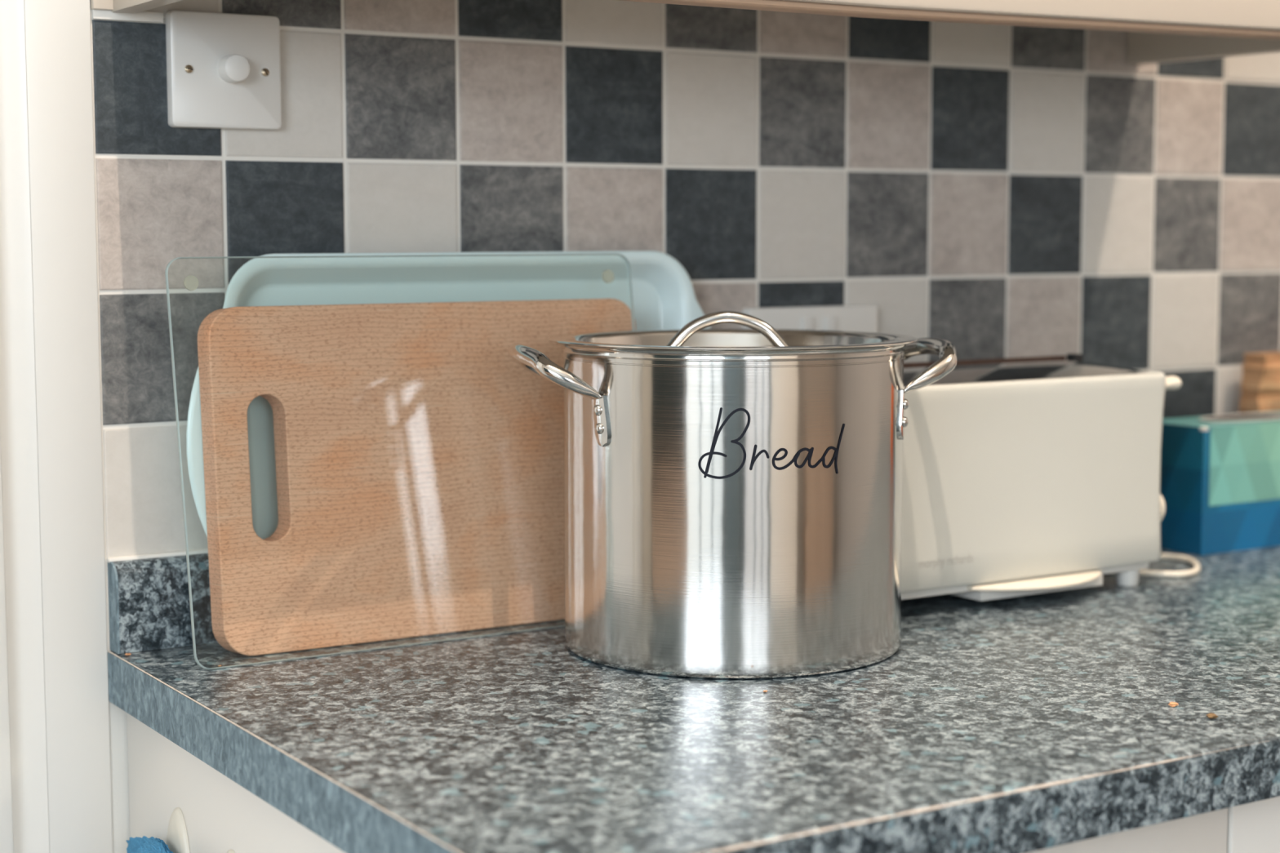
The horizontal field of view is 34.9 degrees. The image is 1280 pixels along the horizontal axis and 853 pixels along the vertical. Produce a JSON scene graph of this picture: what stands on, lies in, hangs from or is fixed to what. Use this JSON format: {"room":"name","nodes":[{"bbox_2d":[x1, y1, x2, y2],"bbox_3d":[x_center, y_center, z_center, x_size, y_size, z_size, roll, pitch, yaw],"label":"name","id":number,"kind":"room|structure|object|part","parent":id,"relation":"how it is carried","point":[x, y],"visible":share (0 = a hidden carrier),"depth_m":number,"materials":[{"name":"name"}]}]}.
{"room":"kitchen","nodes":[
{"label":"kitchen","id":0,"kind":"room"},
{"bbox_2d":[89,0,1279,852],"bbox_3d":[0.705,-0.356,2.256,2.700,2.700,0.120,-4,7,-32],"label":"wall","id":1,"kind":"structure","parent":0,"point":[994,191],"depth_m":1.79,"materials":[{"name":"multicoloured tile"}]},
{"bbox_2d":[23,0,112,852],"bbox_3d":[-0.447,-0.283,1.510,0.048,2.700,0.101,-4,7,-32],"label":"trim","id":2,"kind":"structure","parent":1,"relation":"attached to","point":[58,44],"depth_m":1.49,"materials":[{"name":"white paint"}]},
{"bbox_2d":[90,0,113,10],"bbox_3d":[-0.390,-0.615,1.452,0.019,0.626,0.008,-4,7,-32],"label":"trim","id":3,"kind":"structure","parent":1,"relation":"attached to","point":[95,4],"depth_m":1.48,"materials":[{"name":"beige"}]},
{"bbox_2d":[92,8,163,22],"bbox_3d":[-0.376,-0.302,1.493,0.053,0.008,0.003,-4,7,-32],"label":"trim","id":4,"kind":"structure","parent":1,"relation":"attached to","point":[143,16],"depth_m":1.49,"materials":[{"name":"white tile"}]},
{"bbox_2d":[106,548,208,562],"bbox_3d":[0.571,0.039,2.134,2.298,0.004,0.008,-4,7,-32],"label":"trim","id":5,"kind":"structure","parent":1,"relation":"attached to","point":[203,550],"depth_m":1.53,"materials":[{"name":"white tile"}]},
{"bbox_2d":[165,9,281,130],"bbox_3d":[-0.309,-0.267,1.526,0.087,0.086,0.025,-4,7,-32],"label":"dimmer switch","id":6,"kind":"object","parent":1,"relation":"attached to","point":[224,69],"visible":1,"depth_m":1.52,"materials":[{"name":"white plastic"}]},
{"bbox_2d":[183,62,194,74],"bbox_3d":[-0.336,-0.266,1.512,0.008,0.008,0.001,-4,7,-32],"label":"screw","id":7,"kind":"object","parent":6,"relation":"on","point":[188,68],"depth_m":1.51,"materials":[{"name":"gold metal"}]},
{"bbox_3d":[-0.304,-0.268,1.523,0.021,0.021,0.016,-4,7,-32],"label":"knob","id":8,"kind":"part","parent":6,"relation":"part of","materials":[{"name":"white plastic"}]},
{"bbox_2d":[260,66,270,77],"bbox_3d":[-0.285,-0.269,1.544,0.008,0.008,0.001,-4,7,-32],"label":"screw","id":9,"kind":"object","parent":6,"relation":"on","point":[264,71],"depth_m":1.54,"materials":[{"name":"gold metal"}]},
{"bbox_2d":[111,0,1279,64],"bbox_3d":[0.139,-0.680,1.609,1.060,0.730,0.301,-4,7,-32],"label":"upper cabinet","id":10,"kind":"object","parent":1,"relation":"attached to","point":[1159,31],"visible":1,"depth_m":1.62,"materials":[{"name":"beige"}]},
{"bbox_3d":[-0.303,-0.654,1.337,0.018,0.728,0.284,-4,7,-32],"label":"panel","id":11,"kind":"part","parent":10,"relation":"part of","materials":[{"name":"beige"}]},
{"bbox_3d":[0.573,-0.712,1.895,0.018,0.722,0.284,-4,7,-32],"label":"panel","id":12,"kind":"part","parent":10,"relation":"part of","materials":[{"name":"beige"}]},
{"bbox_2d":[742,304,877,332],"bbox_3d":[0.157,-0.066,1.851,0.147,0.086,0.014,-4,7,-32],"label":"wall socket","id":13,"kind":"object","parent":1,"relation":"attached to","point":[860,317],"visible":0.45,"depth_m":1.85,"materials":[{"name":"white plastic"}]},
{"bbox_3d":[0.798,1.238,0.310,5.040,0.100,3.740,-4,7,-32],"label":"floor","id":14,"kind":"structure","parent":0,"visible":0},
{"bbox_2d":[126,712,1279,852],"bbox_3d":[0.743,0.599,1.929,2.287,0.862,0.621,-4,7,-32],"label":"base cabinet","id":15,"kind":"object","parent":14,"relation":"on","point":[220,815],"visible":0.12,"depth_m":1.34,"materials":[{"name":"white"}]},
{"bbox_2d":[165,807,190,852],"bbox_3d":[-0.338,0.313,1.443,0.026,0.084,0.046,-4,7,-32],"label":"hook","id":16,"kind":"object","parent":15,"relation":"attached to","point":[177,841],"visible":0.94,"depth_m":1.44,"materials":[{"name":"beige plastic"}]},
{"bbox_2d":[126,835,173,852],"bbox_3d":[-0.341,0.379,1.450,0.016,0.172,0.147,-4,7,-32],"label":"cloth","id":17,"kind":"object","parent":16,"relation":"hanging from","point":[136,845],"visible":1,"depth_m":1.46,"materials":[{"name":"blue fabric"}]},
{"bbox_2d":[226,849,235,852],"bbox_3d":[-0.283,0.326,1.357,0.026,0.084,0.046,-4,7,-32],"label":"hook","id":18,"kind":"object","parent":15,"relation":"attached to","point":[228,851],"visible":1,"depth_m":1.36,"materials":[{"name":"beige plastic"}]},
{"bbox_3d":[-0.218,0.608,1.324,0.018,0.762,0.599,-4,7,-32],"label":"panel","id":19,"kind":"part","parent":15,"relation":"part of","materials":[{"name":"white wood"}]},
{"bbox_2d":[107,546,1279,852],"bbox_3d":[0.741,0.153,1.867,2.310,0.038,0.652,-4,7,-32],"label":"countertop","id":20,"kind":"structure","parent":15,"relation":"on","point":[1033,722],"depth_m":1.29,"materials":[{"name":"stone"}]},
{"bbox_2d":[107,553,217,653],"bbox_3d":[0.575,0.074,2.131,2.298,0.068,0.019,-4,7,-32],"label":"upstand","id":21,"kind":"object","parent":20,"relation":"on","point":[149,605],"visible":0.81,"depth_m":1.52,"materials":[{"name":"stone"}]},
{"bbox_2d":[164,253,635,669],"bbox_3d":[-0.164,0.016,1.561,0.394,0.294,0.048,-4,7,-32],"label":"chopping board","id":22,"kind":"object","parent":20,"relation":"on","point":[190,282],"visible":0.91,"depth_m":1.48,"materials":[{"name":"clear"}]},
{"bbox_2d":[197,298,635,656],"bbox_3d":[-0.161,0.032,1.593,0.367,0.259,0.048,-3,6,-32],"label":"chopping board","id":23,"kind":"object","parent":20,"relation":"on","point":[420,467],"visible":0.93,"depth_m":1.56,"materials":[{"name":"brown wood"}]},
{"bbox_2d":[186,250,711,539],"bbox_3d":[-0.132,0.006,1.645,0.495,0.293,0.047,-4,7,-32],"label":"serving tray","id":24,"kind":"object","parent":20,"relation":"on","point":[664,296],"visible":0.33,"depth_m":1.62,"materials":[{"name":"blue"}]},
{"bbox_2d":[508,337,957,679],"bbox_3d":[0.070,0.050,1.534,0.332,0.231,0.258,-4,7,-32],"label":"stock pot","id":25,"kind":"object","parent":20,"relation":"on","point":[729,514],"visible":0.95,"depth_m":1.42,"materials":[{"name":"silver metal"}]},
{"bbox_3d":[-0.068,-0.042,1.496,0.056,0.037,0.132,-1,6,-11],"label":"handle","id":26,"kind":"part","parent":25,"relation":"part of","materials":[{"name":"silver metal"}]},
{"bbox_2d":[549,311,918,350],"bbox_3d":[0.070,-0.068,1.522,0.275,0.037,0.275,-4,7,-32],"label":"lid","id":27,"kind":"object","parent":25,"relation":"on","point":[692,336],"visible":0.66,"depth_m":1.59,"materials":[{"name":"silver metal"}]},
{"bbox_3d":[0.066,-0.069,1.522,0.112,0.035,0.013,0,6,2],"label":"lid handle","id":28,"kind":"part","parent":27,"relation":"part of","materials":[{"name":"silver metal"}]},
{"bbox_3d":[0.070,-0.058,1.523,0.275,0.017,0.275,-4,7,-32],"label":"lid plate","id":29,"kind":"part","parent":27,"relation":"part of","materials":[{"name":"silver metal"}]},
{"bbox_3d":[0.207,-0.048,1.552,0.056,0.037,0.132,-1,6,-11],"label":"handle","id":30,"kind":"part","parent":25,"relation":"part of","materials":[{"name":"silver metal"}]},
{"bbox_2d":[901,353,1200,600],"bbox_3d":[0.326,0.040,1.795,0.442,0.201,0.207,-5,8,-43],"label":"toaster","id":31,"kind":"object","parent":20,"relation":"on","point":[1029,475],"visible":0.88,"depth_m":1.70,"materials":[{"name":"white"}]},
{"bbox_3d":[0.288,0.124,1.768,0.299,0.007,0.132,-4,7,-32],"label":"plate","id":32,"kind":"part","parent":31,"relation":"part of","materials":[{"name":"white plastic"}]},
{"bbox_2d":[949,569,1102,600],"bbox_3d":[0.307,0.130,1.772,0.140,0.013,0.126,-4,7,-32],"label":"tray","id":33,"kind":"object","parent":31,"relation":"on","point":[984,584],"depth_m":1.70,"materials":[{"name":"white plastic"}]},
{"bbox_3d":[0.288,-0.049,1.752,0.309,0.011,0.138,-4,7,-32],"label":"plate","id":34,"kind":"part","parent":31,"relation":"part of","materials":[{"name":"grey metal"}]},
{"bbox_3d":[0.434,0.127,1.904,0.180,0.006,0.108,2,6,22],"label":"power cord","id":35,"kind":"part","parent":31,"relation":"part of","materials":[{"name":"beige plastic"}]},
{"bbox_3d":[0.462,-0.038,1.799,0.026,0.012,0.020,-4,7,-32],"label":"lever","id":36,"kind":"part","parent":31,"relation":"part of","materials":[{"name":"beige plastic"}]},
{"bbox_2d":[1168,702,1178,706],"bbox_3d":[0.352,0.183,1.341,0.007,0.003,0.005,-4,7,-32],"label":"crumb","id":37,"kind":"object","parent":20,"relation":"on","point":[1171,704],"visible":1,"depth_m":1.34,"materials":[{"name":"beige food"}]},
{"bbox_2d":[1206,713,1217,719],"bbox_3d":[0.367,0.186,1.306,0.008,0.003,0.007,-4,7,-32],"label":"crumb","id":38,"kind":"object","parent":20,"relation":"on","point":[1211,716],"visible":1,"depth_m":1.30,"materials":[{"name":"brown food"}]},
{"bbox_2d":[1160,410,1279,555],"bbox_3d":[0.610,0.053,2.045,0.220,0.126,0.085,-4,7,-32],"label":"tissue box","id":39,"kind":"object","parent":20,"relation":"on","point":[1220,476],"visible":0.97,"depth_m":1.98,"materials":[{"name":"blue cardboard"}]},
{"bbox_2d":[1239,351,1279,413],"bbox_3d":[0.688,0.011,2.165,0.134,0.184,0.032,-4,7,-32],"label":"wooden block","id":40,"kind":"object","parent":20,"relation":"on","point":[1260,380],"visible":0.25,"depth_m":2.13,"materials":[{"name":"brown wood"}]},
{"bbox_3d":[0.156,0.611,1.194,0.503,0.720,0.020,-4,7,-32],"label":"door","id":41,"kind":"part","parent":15,"relation":"part of","materials":[{"name":"white wood"}]},
{"bbox_3d":[0.580,0.584,1.464,0.498,0.720,0.020,-4,7,-32],"label":"door","id":42,"kind":"part","parent":15,"relation":"part of","materials":[{"name":"white"}]},
{"bbox_3d":[-0.843,-0.266,1.340,0.900,2.700,0.040,-4,7,-32],"label":"wall","id":43,"kind":"structure","parent":0,"visible":0},
{"bbox_2d":[0,431,13,852],"bbox_3d":[-0.509,-0.278,1.467,0.050,2.700,0.106,-4,7,-32],"label":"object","id":44,"kind":"structure","parent":43,"relation":"attached to","point":[6,844],"depth_m":1.48,"materials":[{"name":"white paint"}]},
{"bbox_2d":[0,0,49,852],"bbox_3d":[-0.478,-0.281,1.489,0.027,2.700,0.101,-4,7,-32],"label":"trim","id":45,"kind":"structure","parent":43,"relation":"attached to","point":[18,413],"depth_m":1.48,"materials":[{"name":"white paint"}]}
]}

